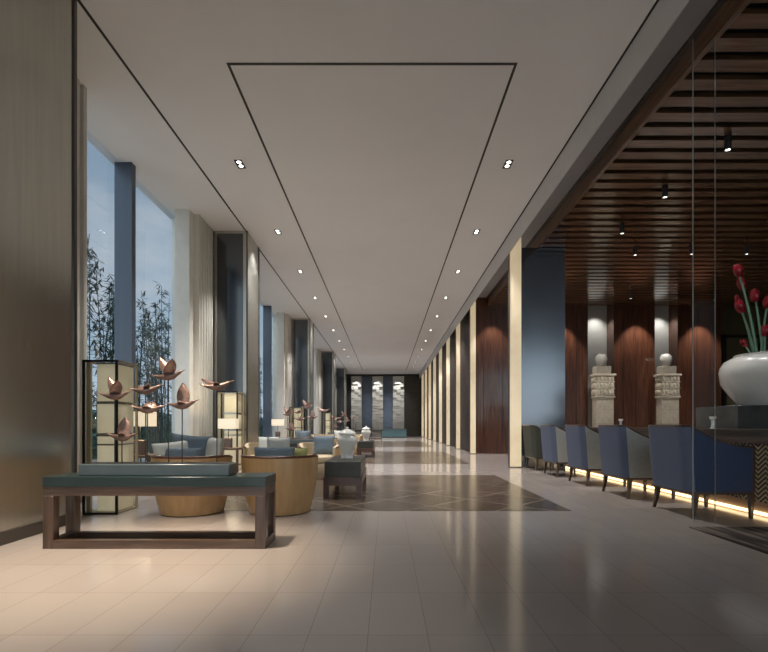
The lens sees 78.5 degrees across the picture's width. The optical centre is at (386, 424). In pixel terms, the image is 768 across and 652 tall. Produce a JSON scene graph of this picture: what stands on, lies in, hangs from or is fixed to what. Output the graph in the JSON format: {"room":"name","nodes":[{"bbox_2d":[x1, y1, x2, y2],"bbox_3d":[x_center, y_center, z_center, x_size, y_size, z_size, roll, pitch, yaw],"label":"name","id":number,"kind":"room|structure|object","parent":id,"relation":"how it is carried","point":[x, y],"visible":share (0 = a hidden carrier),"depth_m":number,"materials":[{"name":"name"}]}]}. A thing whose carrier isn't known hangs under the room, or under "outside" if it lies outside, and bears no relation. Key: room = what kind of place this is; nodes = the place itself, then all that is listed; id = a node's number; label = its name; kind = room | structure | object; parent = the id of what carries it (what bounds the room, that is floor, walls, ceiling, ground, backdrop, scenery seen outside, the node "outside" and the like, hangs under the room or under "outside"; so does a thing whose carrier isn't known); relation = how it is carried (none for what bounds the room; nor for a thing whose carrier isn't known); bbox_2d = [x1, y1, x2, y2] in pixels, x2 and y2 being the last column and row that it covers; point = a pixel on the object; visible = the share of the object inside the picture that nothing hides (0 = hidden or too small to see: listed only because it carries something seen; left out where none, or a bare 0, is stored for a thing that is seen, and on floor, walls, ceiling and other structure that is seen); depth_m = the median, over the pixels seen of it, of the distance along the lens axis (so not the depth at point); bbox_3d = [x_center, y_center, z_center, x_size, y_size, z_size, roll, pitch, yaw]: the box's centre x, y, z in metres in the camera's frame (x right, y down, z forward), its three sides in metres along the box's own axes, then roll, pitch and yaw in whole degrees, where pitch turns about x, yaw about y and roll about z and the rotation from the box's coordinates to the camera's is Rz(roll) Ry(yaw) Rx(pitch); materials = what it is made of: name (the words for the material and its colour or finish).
{"room":"lobby","nodes":[
{"label":"lobby","id":0,"kind":"room"},
{"bbox_2d":[0,0,76,545],"bbox_3d":[-3.715,-1.645,1.695,1.370,5.190,5.830,0,0,0],"label":"wall","id":1,"kind":"structure","parent":0,"point":[38,38],"depth_m":4.09,"materials":[{"name":"brown metal"}]},
{"bbox_2d":[77,78,86,500],"bbox_3d":[-4.085,-1.645,5.290,0.630,5.190,1.380,0,0,0],"label":"wall","id":2,"kind":"structure","parent":0,"point":[81,89],"depth_m":5.85,"materials":[{"name":"beige paint"}]},
{"bbox_2d":[172,209,212,435],"bbox_3d":[-4.085,-1.645,9.745,0.630,5.190,1.050,0,0,0],"label":"curtain","id":3,"kind":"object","parent":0,"point":[192,237],"depth_m":9.45,"materials":[{"name":"fabric"}]},
{"bbox_2d":[114,162,135,461],"bbox_3d":[-4.250,-1.645,7.800,0.280,5.190,3.640,0,0,0],"label":"column","id":4,"kind":"structure","parent":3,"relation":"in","point":[124,172],"depth_m":7.58,"materials":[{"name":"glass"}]},
{"bbox_2d":[213,231,259,454],"bbox_3d":[-3.715,-1.645,10.745,1.370,5.190,0.990,0,0,0],"label":"wall","id":5,"kind":"structure","parent":0,"point":[236,256],"depth_m":10.26,"materials":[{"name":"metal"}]},
{"bbox_2d":[272,312,291,436],"bbox_3d":[-4.085,-1.645,18.200,0.630,5.190,1.000,0,0,0],"label":"curtain","id":6,"kind":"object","parent":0,"point":[281,322],"depth_m":17.93,"materials":[{"name":"beige fabric"}]},
{"bbox_2d":[292,318,313,437],"bbox_3d":[-3.715,-1.645,19.120,1.370,5.190,0.880,0,0,0],"label":"wall","id":7,"kind":"structure","parent":0,"point":[302,328],"depth_m":18.69,"materials":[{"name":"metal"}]},
{"bbox_2d":[314,348,320,433],"bbox_3d":[-4.085,-1.645,26.550,0.630,5.190,1.100,0,0,0],"label":"curtain","id":8,"kind":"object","parent":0,"point":[317,353],"depth_m":26.23,"materials":[{"name":"beige fabric"}]},
{"bbox_2d":[321,351,334,433],"bbox_3d":[-3.715,-1.645,27.495,1.370,5.190,0.830,0,0,0],"label":"wall","id":9,"kind":"structure","parent":0,"point":[327,357],"depth_m":27.09,"materials":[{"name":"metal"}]},
{"bbox_2d":[336,368,346,430],"bbox_3d":[-3.715,-1.645,35.195,1.370,5.190,0.830,0,0,0],"label":"wall","id":10,"kind":"structure","parent":0,"point":[341,373],"depth_m":34.79,"materials":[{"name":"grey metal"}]},
{"bbox_2d":[347,376,350,429],"bbox_3d":[-3.210,-1.565,39.400,0.380,5.030,0.200,0,0,0],"label":"wall","id":11,"kind":"structure","parent":0,"point":[348,377],"depth_m":39.30,"materials":[{"name":"metal"}]},
{"bbox_2d":[77,0,655,373],"bbox_3d":[-0.545,-4.365,16.250,7.810,0.250,46.500,0,0,0],"label":"ceiling","id":12,"kind":"structure","parent":0,"point":[376,166],"depth_m":6.68,"materials":[{"name":"paint"}]},
{"bbox_2d":[77,0,348,372],"bbox_3d":[-3.075,-4.248,18.250,0.032,0.024,42.500,0,0,0],"label":"trim","id":13,"kind":"structure","parent":12,"relation":"attached to","point":[79,1],"depth_m":6.42,"materials":[{"name":"metal"}]},
{"bbox_2d":[227,63,361,367],"bbox_3d":[-1.860,-4.248,20.850,0.032,0.024,30.700,0,0,0],"label":"trim","id":14,"kind":"structure","parent":12,"relation":"attached to","point":[229,66],"depth_m":7.70,"materials":[{"name":"metal"}]},
{"bbox_2d":[228,63,515,64],"bbox_3d":[-0.172,-4.248,5.518,3.377,0.024,0.035,0,0,0],"label":"trim","id":15,"kind":"structure","parent":12,"relation":"attached to","point":[228,63],"depth_m":5.51,"materials":[{"name":"metal"}]},
{"bbox_2d":[406,63,516,369],"bbox_3d":[1.517,-4.248,20.850,0.032,0.024,30.700,0,0,0],"label":"trim","id":16,"kind":"structure","parent":12,"relation":"attached to","point":[514,67],"depth_m":7.72,"materials":[{"name":"metal"}]},
{"bbox_2d":[419,0,658,373],"bbox_3d":[2.708,-4.248,18.250,0.025,0.024,42.500,0,0,0],"label":"trim","id":17,"kind":"structure","parent":12,"relation":"attached to","point":[657,1],"depth_m":6.59,"materials":[{"name":"metal"}]},
{"bbox_2d":[362,376,404,435],"bbox_3d":[-0.650,-1.645,39.650,7.500,5.190,0.300,0,0,0],"label":"wall","id":18,"kind":"structure","parent":0,"point":[366,380],"depth_m":39.50,"materials":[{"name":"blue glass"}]},
{"bbox_2d":[351,376,361,433],"bbox_3d":[-2.525,-1.559,39.323,0.870,5.018,0.346,0,0,0],"label":"stone panel","id":19,"kind":"object","parent":18,"relation":"attached to","point":[356,381],"visible":0.91,"depth_m":39.24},
{"bbox_2d":[372,376,382,435],"bbox_3d":[-0.745,-1.559,39.323,0.890,5.018,0.346,0,0,0],"label":"stone panel","id":20,"kind":"object","parent":18,"relation":"attached to","point":[377,381],"visible":0.92,"depth_m":39.24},
{"bbox_2d":[347,374,418,375],"bbox_3d":[-0.650,-4.160,39.375,7.500,0.160,0.250,0,0,0],"label":"trim","id":21,"kind":"structure","parent":18,"relation":"attached to","point":[347,374],"depth_m":39.25,"materials":[{"name":"metal"}]},
{"bbox_2d":[393,376,403,428],"bbox_3d":[0.995,-1.559,39.323,0.930,5.018,0.346,0,0,0],"label":"stone panel","id":22,"kind":"object","parent":18,"relation":"attached to","point":[398,381],"visible":0.9,"depth_m":39.24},
{"bbox_2d":[0,436,767,651],"bbox_3d":[4.325,1.048,16.250,17.550,0.203,46.500,0,0,0],"label":"floor","id":23,"kind":"structure","parent":0,"point":[612,572],"depth_m":2.97,"materials":[{"name":"tile"}]},
{"bbox_2d":[82,360,137,514],"bbox_3d":[-3.035,0.130,5.180,0.370,1.640,0.420,0,0,0],"label":"lantern","id":24,"kind":"object","parent":23,"relation":"on","point":[106,505],"visible":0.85,"depth_m":5.01,"materials":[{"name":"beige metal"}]},
{"bbox_2d":[134,453,153,461],"bbox_3d":[-3.620,0.690,6.900,0.520,0.520,0.440,0,0,0],"label":"side table","id":25,"kind":"object","parent":23,"relation":"on","point":[149,454],"visible":0.09,"depth_m":6.68,"materials":[{"name":"brown wood"}]},
{"bbox_2d":[133,412,156,454],"bbox_3d":[-3.620,0.117,6.900,0.380,0.625,0.220,0,0,0],"label":"table lamp","id":26,"kind":"object","parent":25,"relation":"on","point":[152,417],"visible":0.57,"depth_m":6.84,"materials":[{"name":"fabric"}]},
{"bbox_2d":[42,473,275,548],"bbox_3d":[-1.782,0.674,3.765,1.715,0.552,0.330,0,0,0],"label":"bench","id":27,"kind":"object","parent":23,"relation":"on","point":[72,486],"visible":1,"depth_m":3.60,"materials":[{"name":"teal paint"}]},
{"bbox_2d":[78,357,236,475],"bbox_3d":[-1.820,-0.080,3.793,1.180,0.956,0.271,0,0,0],"label":"bird sculpture","id":28,"kind":"object","parent":27,"relation":"on","point":[114,468],"visible":1,"depth_m":3.70,"materials":[{"name":"metal"}]},
{"bbox_2d":[78,462,236,475],"bbox_3d":[-1.820,0.350,3.770,1.180,0.096,0.200,0,0,0],"label":"tray","id":29,"kind":"object","parent":27,"relation":"on","point":[92,468],"depth_m":3.67,"materials":[{"name":"metal"}]},
{"bbox_2d":[150,455,232,516],"bbox_3d":[-2.110,0.634,5.096,0.833,0.632,0.744,0,0,-14],"label":"tub chair","id":30,"kind":"object","parent":23,"relation":"on","point":[170,506],"visible":0.51,"depth_m":4.83,"materials":[{"name":"beige wood"}]},
{"bbox_2d":[151,441,187,455],"bbox_3d":[-2.380,0.360,5.240,0.434,0.397,0.146,0,0,-36],"label":"cushion","id":31,"kind":"object","parent":30,"relation":"on","point":[159,448],"visible":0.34,"depth_m":5.17,"materials":[{"name":"grey fabric"}]},
{"bbox_2d":[165,448,202,456],"bbox_3d":[-2.240,0.375,5.140,0.420,0.249,0.178,0,0,0],"label":"cushion","id":32,"kind":"object","parent":30,"relation":"on","point":[173,452],"visible":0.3,"depth_m":5.11,"materials":[{"name":"blue fabric"}]},
{"bbox_2d":[171,433,212,455],"bbox_3d":[-2.250,0.315,5.360,0.495,0.451,0.172,0,0,-5],"label":"cushion","id":33,"kind":"object","parent":30,"relation":"on","point":[193,441],"visible":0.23,"depth_m":5.34,"materials":[{"name":"blue fabric"}]},
{"bbox_2d":[205,435,222,455],"bbox_3d":[-1.980,0.330,5.340,0.149,0.424,0.426,0,0,-39],"label":"cushion","id":34,"kind":"object","parent":30,"relation":"on","point":[211,443],"visible":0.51,"depth_m":5.23,"materials":[{"name":"grey fabric"}]},
{"bbox_2d":[217,391,243,470],"bbox_3d":[-3.274,0.130,9.830,0.451,1.640,0.420,0,0,0],"label":"lantern","id":35,"kind":"object","parent":23,"relation":"on","point":[232,403],"visible":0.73,"depth_m":9.66,"materials":[{"name":"fabric"}]},
{"bbox_2d":[222,447,242,472],"bbox_3d":[-3.030,0.690,9.000,0.520,0.520,0.440,0,0,0],"label":"side table","id":36,"kind":"object","parent":23,"relation":"on","point":[237,449],"visible":0.25,"depth_m":8.79,"materials":[{"name":"brown wood"}]},
{"bbox_2d":[218,419,238,447],"bbox_3d":[-3.030,0.155,9.000,0.334,0.550,0.194,0,0,0],"label":"table lamp","id":37,"kind":"object","parent":36,"relation":"on","point":[228,424],"visible":1,"depth_m":8.90,"materials":[{"name":"fabric"}]},
{"bbox_2d":[243,442,289,455],"bbox_3d":[-2.180,0.634,8.544,0.833,0.632,0.744,0,0,-13],"label":"tub chair","id":38,"kind":"object","parent":23,"relation":"on","point":[248,447],"visible":0.14,"depth_m":8.52,"materials":[{"name":"fabric"}]},
{"bbox_2d":[241,454,317,516],"bbox_3d":[-1.160,0.634,5.126,0.833,0.632,0.744,0,0,-13],"label":"tub chair","id":39,"kind":"object","parent":23,"relation":"on","point":[296,476],"visible":0.77,"depth_m":4.85,"materials":[{"name":"brown wood"}]},
{"bbox_2d":[254,447,294,455],"bbox_3d":[-1.240,0.365,5.170,0.460,0.246,0.167,0,0,0],"label":"cushion","id":40,"kind":"object","parent":39,"relation":"on","point":[259,451],"visible":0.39,"depth_m":5.14,"materials":[{"name":"blue fabric"}]},
{"bbox_2d":[267,437,289,447],"bbox_3d":[-1.250,0.325,5.400,0.270,0.375,0.151,0,0,0],"label":"cushion","id":41,"kind":"object","parent":39,"relation":"on","point":[271,442],"visible":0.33,"depth_m":5.37,"materials":[{"name":"grey fabric"}]},
{"bbox_2d":[290,443,296,447],"bbox_3d":[-1.782,0.674,10.315,1.715,0.552,0.330,0,0,0],"label":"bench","id":42,"kind":"object","parent":23,"relation":"on","point":[291,444],"visible":0.02,"depth_m":10.15,"materials":[{"name":"brown wood"}]},
{"bbox_2d":[282,400,330,442],"bbox_3d":[-1.820,-0.080,10.343,1.180,0.956,0.271,0,0,0],"label":"bird sculpture","id":43,"kind":"object","parent":42,"relation":"on","point":[287,413],"visible":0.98,"depth_m":10.28,"materials":[{"name":"orange metal"}]},
{"bbox_2d":[289,407,303,437],"bbox_3d":[-3.510,0.130,18.310,0.481,1.640,0.420,0,0,0],"label":"lantern","id":44,"kind":"object","parent":23,"relation":"on","point":[299,425],"visible":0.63,"depth_m":18.14,"materials":[{"name":"fabric"}]},
{"bbox_2d":[297,442,340,478],"bbox_3d":[-1.210,0.634,8.544,0.833,0.632,0.744,0,0,-13],"label":"tub chair","id":45,"kind":"object","parent":23,"relation":"on","point":[322,458],"visible":0.28,"depth_m":8.29,"materials":[{"name":"fabric"}]},
{"bbox_2d":[313,436,334,454],"bbox_3d":[-1.150,0.370,8.620,0.400,0.351,0.170,0,0,0],"label":"cushion","id":46,"kind":"object","parent":45,"relation":"on","point":[322,444],"visible":0.98,"depth_m":8.56,"materials":[{"name":"blue fabric"}]},
{"bbox_2d":[323,455,365,497],"bbox_3d":[-0.570,0.714,6.770,0.500,0.472,1.400,0,0,0],"label":"table","id":47,"kind":"object","parent":23,"relation":"on","point":[338,471],"visible":0.98,"depth_m":6.08,"materials":[{"name":"wood"}]},
{"bbox_2d":[337,427,356,458],"bbox_3d":[-0.565,0.250,6.750,0.292,0.456,0.292,0,0,0],"label":"urn","id":48,"kind":"object","parent":47,"relation":"on","point":[347,442],"visible":1,"depth_m":6.66,"materials":[{"name":"white ceramic"}]},
{"bbox_2d":[357,440,374,457],"bbox_3d":[-0.620,0.714,14.300,0.500,0.472,1.400,0,0,0],"label":"table","id":49,"kind":"object","parent":23,"relation":"on","point":[362,446],"visible":0.94,"depth_m":13.62,"materials":[{"name":"brown wood"}]},
{"bbox_2d":[381,429,406,437],"bbox_3d":[0.575,0.620,35.800,1.930,0.660,0.680,0,0,0],"label":"base cabinet","id":50,"kind":"object","parent":23,"relation":"on","point":[386,433],"visible":0.99,"depth_m":35.50,"materials":[{"name":"teal paint"}]},
{"bbox_2d":[421,373,423,436],"bbox_3d":[2.825,-1.639,36.953,0.170,5.178,0.115,0,0,0],"label":"column","id":51,"kind":"structure","parent":23,"relation":"on","point":[422,376],"depth_m":36.90,"materials":[{"name":"brown metal"}]},
{"bbox_2d":[425,369,426,437],"bbox_3d":[2.825,-1.639,33.903,0.170,5.178,0.115,0,0,0],"label":"column","id":52,"kind":"structure","parent":23,"relation":"on","point":[426,369],"depth_m":33.85,"materials":[{"name":"brown metal"}]},
{"bbox_2d":[428,364,430,438],"bbox_3d":[2.825,-1.639,30.852,0.170,5.178,0.115,0,0,0],"label":"column","id":53,"kind":"structure","parent":23,"relation":"on","point":[429,366],"depth_m":30.80,"materials":[{"name":"beige stone"}]},
{"bbox_2d":[433,357,435,440],"bbox_3d":[2.825,-1.639,27.802,0.170,5.178,0.115,0,0,0],"label":"column","id":54,"kind":"structure","parent":23,"relation":"on","point":[434,359],"depth_m":27.75,"materials":[{"name":"brown metal"}]},
{"bbox_2d":[439,348,441,442],"bbox_3d":[2.825,-1.639,24.753,0.170,5.178,0.115,0,0,0],"label":"column","id":55,"kind":"structure","parent":23,"relation":"on","point":[440,351],"depth_m":24.70,"materials":[{"name":"brown metal"}]},
{"bbox_2d":[446,337,449,445],"bbox_3d":[2.825,-1.639,21.703,0.170,5.178,0.115,0,0,0],"label":"column","id":56,"kind":"structure","parent":23,"relation":"on","point":[448,340],"depth_m":21.65,"materials":[{"name":"brown metal"}]},
{"bbox_2d":[455,323,459,448],"bbox_3d":[2.825,-1.639,18.652,0.170,5.178,0.115,0,0,0],"label":"column","id":57,"kind":"structure","parent":23,"relation":"on","point":[457,330],"depth_m":18.60,"materials":[{"name":"beige stone"}]},
{"bbox_2d":[469,301,475,453],"bbox_3d":[2.835,-1.639,15.502,0.190,5.178,0.115,0,0,0],"label":"column","id":58,"kind":"structure","parent":23,"relation":"on","point":[472,311],"depth_m":15.45,"materials":[{"name":"beige stone"}]},
{"bbox_2d":[508,238,520,467],"bbox_3d":[2.875,-1.639,10.553,0.270,5.178,0.115,0,0,0],"label":"column","id":59,"kind":"structure","parent":23,"relation":"on","point":[514,257],"depth_m":10.50,"materials":[{"name":"beige stone"}]},
{"bbox_2d":[521,248,564,466],"bbox_3d":[3.506,-1.510,10.555,0.988,4.920,0.050,0,0,0],"label":"mirror panel","id":60,"kind":"object","parent":23,"relation":"on","point":[542,269],"visible":0.86,"depth_m":10.53,"materials":[{"name":"mirror"}]},
{"bbox_2d":[522,425,565,470],"bbox_3d":[3.365,0.472,10.120,0.728,0.955,0.730,0,0,0],"label":"armchair","id":61,"kind":"object","parent":23,"relation":"on","point":[531,433],"visible":0.53,"depth_m":9.80,"materials":[{"name":"grey fabric"}]},
{"bbox_2d":[540,425,575,476],"bbox_3d":[3.365,0.472,8.920,0.728,0.955,0.730,0,0,0],"label":"armchair","id":62,"kind":"object","parent":23,"relation":"on","point":[553,437],"visible":0.67,"depth_m":8.59,"materials":[{"name":"blue fabric"}]},
{"bbox_2d":[565,425,625,485],"bbox_3d":[3.365,0.472,7.640,0.728,0.955,0.730,0,0,0],"label":"armchair","id":63,"kind":"object","parent":23,"relation":"on","point":[583,446],"visible":0.67,"depth_m":7.31,"materials":[{"name":"blue fabric"}]},
{"bbox_2d":[590,366,615,426],"bbox_3d":[6.970,-0.465,15.150,0.671,2.830,0.420,0,0,0],"label":"pedestal","id":64,"kind":"object","parent":23,"relation":"on","point":[602,380],"visible":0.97,"depth_m":14.99,"materials":[{"name":"stone"}]},
{"bbox_2d":[595,353,606,365],"bbox_3d":[6.920,-2.085,15.150,0.356,0.410,0.356,0,0,0],"label":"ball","id":65,"kind":"object","parent":64,"relation":"on","point":[601,359],"visible":0.9,"depth_m":15.02,"materials":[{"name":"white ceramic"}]},
{"bbox_2d":[598,425,675,498],"bbox_3d":[3.365,0.472,6.400,0.728,0.955,0.730,0,0,0],"label":"armchair","id":66,"kind":"object","parent":23,"relation":"on","point":[625,454],"visible":0.78,"depth_m":6.06,"materials":[{"name":"blue fabric"}]},
{"bbox_2d":[561,427,767,516],"bbox_3d":[4.045,0.497,6.800,0.430,0.905,7.000,0,0,0],"label":"bar counter","id":67,"kind":"object","parent":23,"relation":"on","point":[758,438],"depth_m":5.11,"materials":[{"name":"stone"}]},
{"bbox_2d":[561,427,767,430],"bbox_3d":[4.045,0.055,6.800,0.430,0.020,7.000,0,0,0],"label":"countertop","id":68,"kind":"structure","parent":67,"relation":"on","point":[717,429],"depth_m":5.31,"materials":[{"name":"stone"}]},
{"bbox_2d":[696,405,767,428],"bbox_3d":[5.775,0.338,6.935,1.850,1.225,0.870,0,0,0],"label":"plinth","id":69,"kind":"object","parent":68,"relation":"on","point":[733,416],"visible":0.38,"depth_m":6.53,"materials":[{"name":"grey stone"}]},
{"bbox_2d":[718,351,767,404],"bbox_3d":[5.660,-0.661,6.950,1.236,0.773,1.236,0,0,0],"label":"vase","id":70,"kind":"object","parent":69,"relation":"on","point":[744,377],"visible":0.86,"depth_m":6.74,"materials":[{"name":"grey ceramic"}]},
{"bbox_2d":[734,299,754,351],"bbox_3d":[5.309,-1.154,6.901,0.424,1.371,0.124,0,0,-10],"label":"tulip","id":71,"kind":"object","parent":70,"relation":"in","point":[739,305],"visible":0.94,"depth_m":6.88,"materials":[{"name":"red plant"}]},
{"bbox_2d":[733,264,757,351],"bbox_3d":[5.315,-1.427,6.922,0.408,1.916,0.122,0,0,0],"label":"tulip","id":72,"kind":"object","parent":70,"relation":"in","point":[737,269],"visible":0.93,"depth_m":6.90,"materials":[{"name":"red plant"}]},
{"bbox_2d":[749,288,762,350],"bbox_3d":[5.483,-1.248,6.949,0.192,1.557,0.135,0,0,0],"label":"tulip","id":73,"kind":"object","parent":70,"relation":"in","point":[754,295],"visible":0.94,"depth_m":6.92,"materials":[{"name":"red plant"}]},
{"bbox_2d":[760,294,767,350],"bbox_3d":[5.569,-1.193,6.900,0.168,1.446,0.122,0,0,19],"label":"tulip","id":74,"kind":"object","parent":70,"relation":"in","point":[765,300],"visible":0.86,"depth_m":6.89,"materials":[{"name":"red plant"}]},
{"bbox_2d":[654,366,681,424],"bbox_3d":[9.055,-0.465,15.150,0.671,2.830,0.420,0,0,0],"label":"pedestal","id":75,"kind":"object","parent":23,"relation":"on","point":[667,381],"visible":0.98,"depth_m":14.99,"materials":[{"name":"stone"}]},
{"bbox_2d":[659,353,671,365],"bbox_3d":[9.000,-2.085,15.150,0.356,0.410,0.356,0,0,0],"label":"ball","id":76,"kind":"object","parent":75,"relation":"on","point":[665,359],"visible":0.91,"depth_m":15.03,"materials":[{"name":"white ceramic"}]},
{"bbox_2d":[648,425,755,518],"bbox_3d":[3.365,0.472,5.110,0.728,0.955,0.730,0,0,0],"label":"armchair","id":77,"kind":"object","parent":23,"relation":"on","point":[670,445],"visible":0.94,"depth_m":4.75,"materials":[{"name":"blue fabric"}]},
{"bbox_2d":[692,38,715,521],"bbox_3d":[3.096,-1.410,4.586,0.218,4.720,0.012,0,0,0],"label":"glass screen","id":78,"kind":"object","parent":23,"relation":"on","point":[693,38],"visible":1,"depth_m":4.58,"materials":[{"name":"glass"}]},
{"bbox_2d":[689,527,767,553],"bbox_3d":[5.150,0.946,2.775,4.700,0.008,3.150,0,0,0],"label":"rug","id":79,"kind":"object","parent":23,"relation":"on","point":[756,538],"visible":1,"depth_m":4.03,"materials":[{"name":"carpet"}]},
{"bbox_3d":[-2.170,0.634,12.156,0.834,0.632,0.745,0,0,0],"label":"tub chair","id":80,"kind":"object","parent":23,"relation":"on","visible":0},
{"bbox_2d":[295,431,310,437],"bbox_3d":[-2.200,0.330,12.300,0.420,0.373,0.158,0,0,0],"label":"cushion","id":81,"kind":"object","parent":80,"relation":"on","point":[298,434],"visible":0.58,"depth_m":12.26,"materials":[{"name":"blue fabric"}]},
{"bbox_3d":[-3.750,0.690,16.200,0.520,0.520,0.440,0,0,0],"label":"side table","id":82,"kind":"object","parent":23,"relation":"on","visible":0},
{"bbox_2d":[272,419,283,437],"bbox_3d":[-3.750,0.117,16.200,0.380,0.625,0.220,0,0,0],"label":"table lamp","id":83,"kind":"object","parent":82,"relation":"on","point":[275,422],"visible":0.91,"depth_m":16.09,"materials":[{"name":"fabric"}]},
{"bbox_2d":[405,376,420,435],"bbox_3d":[2.210,-1.565,39.400,1.380,5.030,0.200,0,0,0],"label":"wall","id":84,"kind":"structure","parent":0,"point":[412,383],"depth_m":39.30,"materials":[{"name":"brown metal"}]},
{"bbox_2d":[419,0,689,378],"bbox_3d":[2.728,-4.032,16.250,0.015,0.415,46.500,0,0,0],"label":"ceiling","id":85,"kind":"structure","parent":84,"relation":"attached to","point":[665,13],"depth_m":6.24,"materials":[{"name":"grey paint"}]},
{"bbox_2d":[424,310,468,451],"bbox_3d":[3.010,-1.645,27.725,0.180,5.190,23.550,0,0,0],"label":"wall","id":86,"kind":"structure","parent":0,"point":[464,324],"depth_m":20.52,"materials":[{"name":"brown wood"}]},
{"bbox_2d":[478,0,717,297],"bbox_3d":[3.015,-4.235,16.250,0.570,0.010,46.500,0,0,0],"label":"ceiling beam","id":87,"kind":"structure","parent":86,"relation":"attached to","point":[695,11],"depth_m":6.22,"materials":[{"name":"paint"}]},
{"bbox_2d":[588,306,606,426],"bbox_3d":[7.110,-1.700,16.200,0.860,5.300,0.200,0,0,0],"label":"wall","id":88,"kind":"structure","parent":0,"point":[597,315],"depth_m":16.10,"materials":[{"name":"grey paint"}]},
{"bbox_2d":[476,298,720,453],"bbox_3d":[7.015,-1.700,15.946,8.190,5.300,0.708,0,0,0],"label":"wall","id":89,"kind":"structure","parent":0,"point":[630,328],"depth_m":15.60,"materials":[{"name":"brown wood"}]},
{"bbox_2d":[486,0,751,304],"bbox_3d":[3.390,-4.157,4.300,0.060,0.365,22.600,0,0,0],"label":"trim","id":90,"kind":"structure","parent":89,"relation":"attached to","point":[731,9],"depth_m":5.98,"materials":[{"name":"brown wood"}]},
{"bbox_2d":[490,0,767,305],"bbox_3d":[8.210,-4.005,5.784,9.580,0.060,19.825,0,0,0],"label":"ceiling slats","id":91,"kind":"structure","parent":0,"point":[601,267],"depth_m":8.59,"materials":[{"name":"brown wood"}]},
{"bbox_2d":[724,134,731,151],"bbox_3d":[4.690,-3.885,6.460,0.090,0.220,0.090,0,0,0],"label":"spotlight","id":92,"kind":"object","parent":91,"relation":"attached to","point":[727,138],"visible":1,"depth_m":6.43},
{"bbox_2d":[655,306,668,424],"bbox_3d":[9.280,-1.700,16.200,0.760,5.300,0.200,0,0,0],"label":"wall","id":93,"kind":"structure","parent":0,"point":[661,312],"depth_m":16.10,"materials":[{"name":"grey paint"}]},
{"bbox_2d":[636,3,767,135],"bbox_3d":[8.260,-4.325,4.650,9.680,0.150,23.300,0,0,0],"label":"ceiling","id":94,"kind":"structure","parent":0,"point":[749,4],"depth_m":5.68,"materials":[{"name":"wood"}]},
{"bbox_2d":[721,306,767,350],"bbox_3d":[12.105,-1.700,16.150,1.990,5.300,0.300,0,0,0],"label":"wall","id":95,"kind":"structure","parent":0,"point":[732,322],"depth_m":16.00,"materials":[{"name":"wood"}]},
{"bbox_2d":[721,335,759,405],"bbox_3d":[12.050,-1.050,15.935,1.340,4.000,0.130,0,0,0],"label":"door","id":96,"kind":"structure","parent":95,"relation":"in","point":[731,346],"depth_m":15.93,"materials":[{"name":"metal"}]},
{"label":"outside","id":97,"kind":"structure","parent":0,"visible":0},
{"bbox_2d":[92,452,148,461],"bbox_3d":[-32.225,1.150,20.000,55.550,0.200,120.000,0,0,0],"label":"ground","id":98,"kind":"structure","parent":97,"point":[95,459],"depth_m":13.90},
{"bbox_2d":[87,234,98,359],"bbox_3d":[-5.824,-1.460,8.649,0.927,5.020,1.098,0,0,40],"label":"clump","id":99,"kind":"object","parent":98,"relation":"on","point":[90,249],"visible":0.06,"depth_m":8.99,"materials":[{"name":"green plant"}]},
{"bbox_2d":[87,252,113,422],"bbox_3d":[-6.124,-1.250,9.479,0.797,4.601,1.272,0,0,35],"label":"clump","id":100,"kind":"object","parent":98,"relation":"on","point":[99,329],"visible":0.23,"depth_m":9.74,"materials":[{"name":"green plant"}]},
{"bbox_2d":[87,274,140,436],"bbox_3d":[-6.026,-1.210,10.406,1.293,4.520,0.956,0,0,18],"label":"clump","id":101,"kind":"object","parent":98,"relation":"on","point":[111,291],"visible":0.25,"depth_m":10.41,"materials":[{"name":"green plant"}]},
{"bbox_2d":[103,296,147,438],"bbox_3d":[-6.274,-1.001,11.196,1.293,4.103,0.956,0,0,13],"label":"clump","id":102,"kind":"object","parent":98,"relation":"on","point":[137,359],"visible":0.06,"depth_m":11.19,"materials":[{"name":"green plant"}]},
{"bbox_2d":[92,409,171,458],"bbox_3d":[-9.508,0.259,15.996,1.484,1.655,16.273,0,0,0],"label":"hedge","id":103,"kind":"object","parent":98,"relation":"on","point":[94,425],"visible":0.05,"depth_m":17.54,"materials":[{"name":"green plant"}]},
{"bbox_2d":[136,326,150,461],"bbox_3d":[-7.026,-0.852,12.895,1.293,3.804,0.956,0,0,-6],"label":"clump","id":104,"kind":"object","parent":98,"relation":"on","point":[137,336],"visible":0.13,"depth_m":12.92,"materials":[{"name":"green plant"}]},
{"bbox_2d":[136,301,171,461],"bbox_3d":[-6.117,-1.072,12.199,0.795,4.244,1.285,0,0,26],"label":"clump","id":105,"kind":"object","parent":98,"relation":"on","point":[147,314],"visible":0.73,"depth_m":12.26,"materials":[{"name":"green plant"}]},
{"bbox_2d":[136,280,171,452],"bbox_3d":[-6.574,-1.506,13.458,1.098,5.112,0.927,0,0,-15],"label":"clump","id":106,"kind":"object","parent":98,"relation":"on","point":[161,292],"visible":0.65,"depth_m":13.36,"materials":[{"name":"green plant"}]},
{"bbox_2d":[140,328,169,460],"bbox_3d":[-7.130,-0.960,14.235,0.797,4.020,1.272,0,0,-7],"label":"clump","id":107,"kind":"object","parent":98,"relation":"on","point":[148,345],"visible":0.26,"depth_m":14.26,"materials":[{"name":"green plant"}]},
{"bbox_2d":[150,318,170,443],"bbox_3d":[-7.451,-1.247,15.297,0.927,4.594,1.098,0,0,22],"label":"clump","id":108,"kind":"object","parent":98,"relation":"on","point":[163,333],"visible":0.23,"depth_m":15.34,"materials":[{"name":"green plant"}]},
{"bbox_3d":[-4.085,-1.645,11.755,0.630,5.190,1.050,0,0,0],"label":"wall","id":109,"kind":"structure","parent":0,"visible":0},
{"bbox_2d":[263,306,271,436],"bbox_3d":[-4.250,-1.645,15.190,0.280,5.190,5.820,0,0,0],"label":"window","id":110,"kind":"structure","parent":109,"relation":"in","point":[267,310],"depth_m":16.70,"materials":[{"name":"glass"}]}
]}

